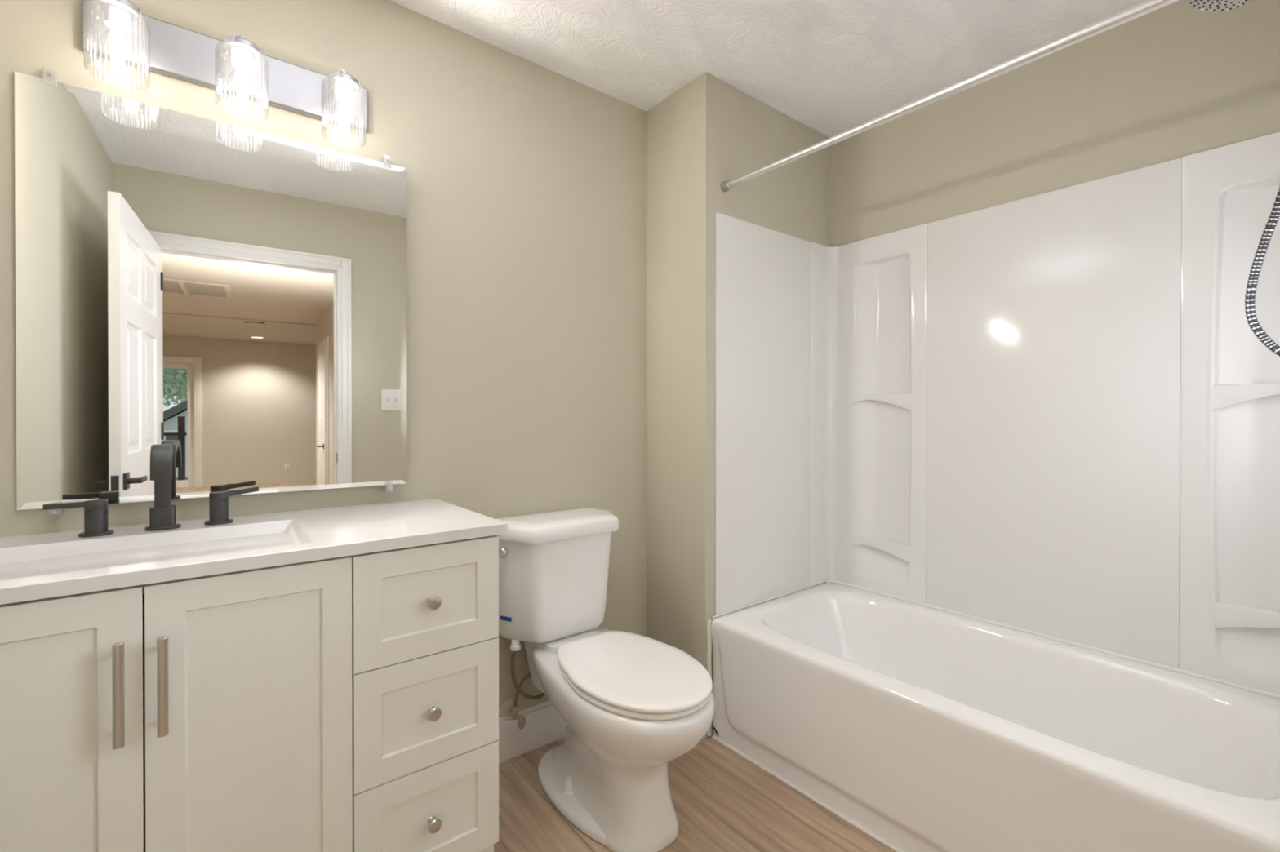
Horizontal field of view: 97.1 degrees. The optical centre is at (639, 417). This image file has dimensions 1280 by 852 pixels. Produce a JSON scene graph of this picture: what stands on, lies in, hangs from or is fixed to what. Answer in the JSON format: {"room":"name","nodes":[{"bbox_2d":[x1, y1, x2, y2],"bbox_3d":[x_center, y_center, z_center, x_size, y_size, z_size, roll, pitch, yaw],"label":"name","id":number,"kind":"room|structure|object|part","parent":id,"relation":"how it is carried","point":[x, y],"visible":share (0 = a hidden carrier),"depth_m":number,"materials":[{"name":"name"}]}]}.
{"room":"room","nodes":[
{"label":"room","id":0,"kind":"room"},
{"bbox_2d":[0,0,646,718],"bbox_3d":[-0.794,-0.040,1.746,2.016,2.440,0.100,0,0,-39],"label":"wall","id":1,"kind":"structure","parent":0,"point":[526,180],"depth_m":1.87,"materials":[{"name":"beige paint"}]},
{"bbox_2d":[43,71,57,84],"bbox_3d":[-1.312,-0.757,1.256,0.020,0.036,0.016,0,0,-39],"label":"mirror clip","id":2,"kind":"object","parent":1,"relation":"attached to","point":[48,73],"visible":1,"depth_m":1.25,"materials":[{"name":"clear plastic"}]},
{"bbox_2d":[14,71,406,510],"bbox_3d":[-1.032,-0.276,1.468,0.807,0.952,0.004,0,0,-37],"label":"wall mirror","id":3,"kind":"object","parent":1,"relation":"attached to","point":[231,297],"visible":0.96,"depth_m":1.41,"materials":[{"name":"white mirror"}]},
{"bbox_2d":[81,0,368,141],"bbox_3d":[-0.986,-0.854,1.412,0.600,0.209,0.177,0,0,-39],"label":"vanity light","id":4,"kind":"object","parent":1,"relation":"attached to","point":[115,30],"visible":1,"depth_m":1.40,"materials":[{"name":"silver metal"}]},
{"bbox_3d":[-1.146,-0.820,1.240,0.107,0.142,0.107,0,0,-39],"label":"lamp shade","id":5,"kind":"part","parent":4,"relation":"part of","materials":[{"name":"clear glass"}]},
{"bbox_2d":[94,0,142,33],"bbox_3d":[-1.145,-0.892,1.241,0.076,0.071,0.072,0,0,-39],"label":"socket","id":6,"kind":"object","parent":4,"relation":"attached to","point":[118,15],"depth_m":1.23,"materials":[{"name":"glass"}]},
{"bbox_3d":[-0.971,-0.820,1.380,0.107,0.142,0.107,0,0,-39],"label":"lamp shade","id":7,"kind":"part","parent":4,"relation":"part of","materials":[{"name":"clear glass"}]},
{"bbox_2d":[223,31,262,71],"bbox_3d":[-0.969,-0.893,1.381,0.076,0.071,0.072,0,0,-39],"label":"socket","id":8,"kind":"object","parent":4,"relation":"attached to","point":[243,52],"depth_m":1.36,"materials":[{"name":"glass"}]},
{"bbox_3d":[-0.825,-0.929,1.556,0.036,0.036,0.096,0,0,-39],"label":"arm","id":9,"kind":"part","parent":4,"relation":"part of","materials":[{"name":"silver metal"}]},
{"bbox_2d":[328,67,359,102],"bbox_3d":[-0.794,-0.893,1.520,0.076,0.071,0.072,0,0,-39],"label":"socket","id":10,"kind":"object","parent":4,"relation":"attached to","point":[344,84],"depth_m":1.50,"materials":[{"name":"metal"}]},
{"bbox_3d":[-0.795,-0.821,1.519,0.107,0.142,0.107,0,0,-39],"label":"lamp shade","id":11,"kind":"part","parent":4,"relation":"part of","materials":[{"name":"clear glass"}]},
{"bbox_2d":[499,698,525,729],"bbox_3d":[-0.426,1.011,1.924,0.068,0.068,0.090,0,0,-39],"label":"water supply valve","id":12,"kind":"object","parent":1,"relation":"attached to","point":[507,709],"visible":0.97,"depth_m":1.94,"materials":[{"name":"silver metal"}]},
{"bbox_3d":[-0.404,1.023,1.905,0.026,0.044,0.033,0,0,-39],"label":"valve handle","id":13,"kind":"part","parent":12,"relation":"part of","materials":[{"name":"silver metal"}]},
{"bbox_2d":[510,651,545,706],"bbox_3d":[-0.383,0.869,1.922,0.075,0.230,0.171,0,0,38],"label":"supply hose","id":14,"kind":"object","parent":12,"relation":"attached to","point":[518,688],"visible":0.7,"depth_m":1.88,"materials":[{"name":"silver metal"}]},
{"bbox_2d":[498,700,565,764],"bbox_3d":[-0.313,1.104,2.063,0.873,0.150,0.014,0,0,-39],"label":"baseboard","id":15,"kind":"structure","parent":1,"relation":"attached to","point":[544,726],"depth_m":2.00,"materials":[{"name":"white wood"}]},
{"bbox_2d":[493,735,894,851],"bbox_3d":[0.224,1.209,1.192,2.912,0.050,2.246,0,0,-39],"label":"floor","id":16,"kind":"structure","parent":0,"point":[722,802],"depth_m":1.68,"materials":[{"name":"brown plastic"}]},
{"bbox_2d":[0,535,498,851],"bbox_3d":[-0.897,0.734,1.249,1.028,0.898,0.552,0,0,-39],"label":"vanity cabinet","id":17,"kind":"object","parent":16,"relation":"on","point":[348,704],"visible":0.98,"depth_m":1.09,"materials":[{"name":"white paint"}]},
{"bbox_3d":[-0.990,0.663,0.881,0.325,0.742,0.020,0,0,-39],"label":"door","id":18,"kind":"part","parent":17,"relation":"part of","materials":[{"name":"white paint"}]},
{"bbox_3d":[-0.868,0.458,0.941,0.015,0.172,0.036,0,0,-39],"label":"handle","id":19,"kind":"part","parent":17,"relation":"part of","materials":[{"name":"silver metal"}]},
{"bbox_3d":[-0.824,0.460,0.976,0.015,0.168,0.036,0,0,-39],"label":"handle","id":20,"kind":"part","parent":17,"relation":"part of","materials":[{"name":"silver metal"}]},
{"bbox_3d":[-0.734,0.663,1.085,0.325,0.742,0.020,0,0,-39],"label":"door","id":21,"kind":"part","parent":17,"relation":"part of","materials":[{"name":"white paint"}]},
{"bbox_2d":[0,497,507,604],"bbox_3d":[-0.898,0.305,1.262,1.047,0.096,0.529,0,0,-39],"label":"countertop","id":22,"kind":"structure","parent":17,"relation":"on","point":[35,566],"depth_m":1.21,"materials":[{"name":"white stone"}]},
{"bbox_2d":[42,444,258,537],"bbox_3d":[-1.083,0.159,1.276,0.376,0.198,0.130,0,0,-39],"label":"bathroom faucet","id":23,"kind":"object","parent":22,"relation":"on","point":[162,516],"visible":1,"depth_m":1.27,"materials":[{"name":"black metal"}]},
{"bbox_3d":[-1.217,0.191,1.221,0.099,0.017,0.036,0,0,-39],"label":"lever","id":24,"kind":"part","parent":23,"relation":"part of","materials":[{"name":"black metal"}]},
{"bbox_3d":[-1.193,0.229,1.240,0.056,0.058,0.048,0,0,-39],"label":"handle","id":25,"kind":"part","parent":23,"relation":"part of","materials":[{"name":"black metal"}]},
{"bbox_3d":[-1.076,0.134,1.272,0.037,0.148,0.116,0,0,-39],"label":"spout","id":26,"kind":"part","parent":23,"relation":"part of","materials":[{"name":"black metal"}]},
{"bbox_3d":[-1.105,0.231,1.310,0.064,0.052,0.050,0,0,-39],"label":"spout","id":27,"kind":"part","parent":23,"relation":"part of","materials":[{"name":"black metal"}]},
{"bbox_3d":[-1.024,0.228,1.374,0.056,0.058,0.048,0,0,-39],"label":"handle","id":28,"kind":"part","parent":23,"relation":"part of","materials":[{"name":"black metal"}]},
{"bbox_3d":[-1.000,0.186,1.393,0.099,0.025,0.036,0,0,-39],"label":"lever","id":29,"kind":"part","parent":23,"relation":"part of","materials":[{"name":"black metal"}]},
{"bbox_3d":[-0.478,0.664,1.289,0.322,0.250,0.020,0,0,-39],"label":"drawer","id":30,"kind":"part","parent":17,"relation":"part of","materials":[{"name":"white paint"}]},
{"bbox_3d":[-0.477,0.413,1.288,0.322,0.246,0.020,0,0,-39],"label":"drawer","id":31,"kind":"part","parent":17,"relation":"part of","materials":[{"name":"white paint"}]},
{"bbox_3d":[-0.478,0.915,1.290,0.322,0.247,0.020,0,0,-39],"label":"drawer","id":32,"kind":"part","parent":17,"relation":"part of","materials":[{"name":"white paint"}]},
{"bbox_3d":[-0.466,0.416,1.273,0.030,0.030,0.029,0,0,-39],"label":"knob","id":33,"kind":"part","parent":17,"relation":"part of","materials":[{"name":"silver metal"}]},
{"bbox_3d":[-0.466,0.918,1.276,0.030,0.030,0.029,0,0,-39],"label":"knob","id":34,"kind":"part","parent":17,"relation":"part of","materials":[{"name":"silver metal"}]},
{"bbox_3d":[-0.466,0.667,1.275,0.030,0.030,0.029,0,0,-39],"label":"knob","id":35,"kind":"part","parent":17,"relation":"part of","materials":[{"name":"silver metal"}]},
{"bbox_2d":[494,506,715,851],"bbox_3d":[-0.102,0.760,1.726,0.444,0.842,0.780,0,0,-39],"label":"toilet","id":36,"kind":"object","parent":16,"relation":"on","point":[630,705],"visible":0.95,"depth_m":1.66,"materials":[{"name":"white ceramic"}]},
{"bbox_3d":[-0.439,0.434,1.820,0.032,0.032,0.029,0,0,26],"label":"flush handle","id":37,"kind":"part","parent":36,"relation":"part of","materials":[{"name":"silver metal"}]},
{"bbox_3d":[-0.277,0.561,1.945,0.406,0.343,0.214,0,0,-39],"label":"tank","id":38,"kind":"part","parent":36,"relation":"part of","materials":[{"name":"white ceramic"}]},
{"bbox_3d":[-0.271,0.365,1.937,0.444,0.055,0.236,0,0,-39],"label":"tank lid","id":39,"kind":"part","parent":36,"relation":"part of","materials":[{"name":"white ceramic"}]},
{"bbox_3d":[-0.085,0.968,1.722,0.387,0.426,0.751,0,0,-39],"label":"bowl","id":40,"kind":"part","parent":36,"relation":"part of","materials":[{"name":"white ceramic"}]},
{"bbox_3d":[-0.021,0.744,1.641,0.368,0.018,0.522,0,0,-39],"label":"seat","id":41,"kind":"part","parent":36,"relation":"part of","materials":[{"name":"white plastic"}]},
{"bbox_3d":[-0.022,0.725,1.642,0.372,0.017,0.537,0,0,-39],"label":"seat lid","id":42,"kind":"part","parent":36,"relation":"part of","materials":[{"name":"white plastic"}]},
{"bbox_2d":[711,582,1279,851],"bbox_3d":[1.051,0.961,1.700,0.775,0.440,1.586,0,0,-39],"label":"bathtub","id":43,"kind":"object","parent":16,"relation":"on","point":[927,729],"visible":1,"depth_m":1.60,"materials":[{"name":"white plastic"}]},
{"bbox_2d":[645,72,831,738],"bbox_3d":[0.452,-0.043,2.518,0.896,2.440,0.444,0,0,-39],"label":"wall","id":44,"kind":"structure","parent":0,"point":[709,132],"depth_m":2.19,"materials":[{"name":"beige paint"}]},
{"bbox_2d":[706,619,711,736],"bbox_3d":[0.255,0.956,2.079,0.019,0.426,0.016,0,0,-39],"label":"trim","id":45,"kind":"structure","parent":44,"relation":"attached to","point":[709,621],"depth_m":2.07,"materials":[{"name":"white"}]},
{"bbox_2d":[389,0,1144,137],"bbox_3d":[0.225,-1.296,1.179,2.912,0.080,2.246,0,0,-39],"label":"ceiling","id":46,"kind":"structure","parent":0,"point":[833,67],"depth_m":1.89,"materials":[{"name":"white paint"}]},
{"bbox_2d":[711,735,903,851],"bbox_3d":[0.754,1.179,1.471,0.012,0.014,1.556,0,0,-39],"label":"trim","id":47,"kind":"structure","parent":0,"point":[830,809],"depth_m":1.74,"materials":[{"name":"white"}]},
{"bbox_2d":[831,0,1279,425],"bbox_3d":[1.421,-0.040,1.988,0.160,2.440,1.592,0,0,-39],"label":"wall","id":48,"kind":"structure","parent":0,"point":[1178,79],"depth_m":1.86,"materials":[{"name":"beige paint"}]},
{"bbox_2d":[711,580,1279,698],"bbox_3d":[1.047,0.741,1.713,0.767,0.016,1.554,0,0,-39],"label":"trim","id":49,"kind":"structure","parent":48,"relation":"attached to","point":[1260,691],"depth_m":1.89,"materials":[{"name":"white plastic"}]},
{"bbox_2d":[715,131,1279,694],"bbox_3d":[1.084,-0.010,1.720,0.791,1.502,1.591,0,0,-39],"label":"shower surround","id":50,"kind":"object","parent":48,"relation":"attached to","point":[1095,460],"visible":1,"depth_m":1.94,"materials":[{"name":"white plastic"}]},
{"bbox_3d":[0.517,-0.012,2.283,0.604,1.500,0.004,0,0,-39],"label":"panel","id":51,"kind":"part","parent":50,"relation":"part of","materials":[{"name":"white plastic"}]},
{"bbox_3d":[0.969,-0.014,2.396,0.454,1.502,0.131,0,0,32],"label":"corner panel","id":52,"kind":"part","parent":50,"relation":"part of","materials":[{"name":"white plastic"}]},
{"bbox_2d":[846,535,910,563],"bbox_3d":[1.021,0.553,2.395,0.052,0.074,0.284,0,0,-39],"label":"shelf","id":53,"kind":"object","parent":50,"relation":"attached to","point":[886,548],"depth_m":2.39,"materials":[{"name":"white plastic"}]},
{"bbox_2d":[847,393,911,411],"bbox_3d":[1.021,-0.060,2.392,0.052,0.076,0.284,0,0,-39],"label":"shelf","id":54,"kind":"object","parent":50,"relation":"attached to","point":[855,402],"depth_m":2.39,"materials":[{"name":"white plastic"}]},
{"bbox_3d":[1.355,-0.010,1.937,0.005,1.500,0.726,0,0,-39],"label":"panel","id":55,"kind":"part","parent":50,"relation":"part of","materials":[{"name":"white plastic"}]},
{"bbox_3d":[1.716,-0.008,1.457,0.131,1.502,0.456,0,0,-19],"label":"corner panel","id":56,"kind":"part","parent":50,"relation":"part of","materials":[{"name":"white plastic"}]},
{"bbox_2d":[1209,601,1279,629],"bbox_3d":[1.727,0.561,1.508,0.052,0.080,0.287,0,0,-39],"label":"shelf","id":57,"kind":"object","parent":50,"relation":"attached to","point":[1223,615],"depth_m":1.56,"materials":[{"name":"white plastic"}]},
{"bbox_2d":[1212,382,1279,411],"bbox_3d":[1.728,-0.054,1.504,0.052,0.078,0.287,0,0,-39],"label":"shelf","id":58,"kind":"object","parent":50,"relation":"attached to","point":[1226,397],"depth_m":1.56,"materials":[{"name":"white plastic"}]},
{"bbox_3d":[1.614,-0.035,1.067,0.886,2.440,0.090,0,0,-39],"label":"wall","id":59,"kind":"structure","parent":0,"visible":0},
{"bbox_2d":[720,0,1177,191],"bbox_3d":[0.810,-0.863,1.497,0.039,0.039,1.591,0,0,-39],"label":"shower curtain rod","id":60,"kind":"object","parent":59,"relation":"attached to","point":[1145,6],"visible":1,"depth_m":1.42,"materials":[{"name":"white metal"}]},
{"bbox_2d":[1186,0,1251,10],"bbox_3d":[1.425,-1.004,1.206,0.120,0.113,0.375,0,0,-39],"label":"shower head","id":61,"kind":"object","parent":59,"relation":"attached to","point":[1207,5],"visible":1,"depth_m":1.33,"materials":[{"name":"silver metal"}]},
{"bbox_2d":[1244,185,1279,356],"bbox_3d":[1.431,-0.522,1.211,0.180,0.830,0.050,0,0,37],"label":"shower hose","id":62,"kind":"object","parent":61,"relation":"hanging from","point":[1251,314],"visible":1,"depth_m":1.26,"materials":[{"name":"silver metal"}]}
]}

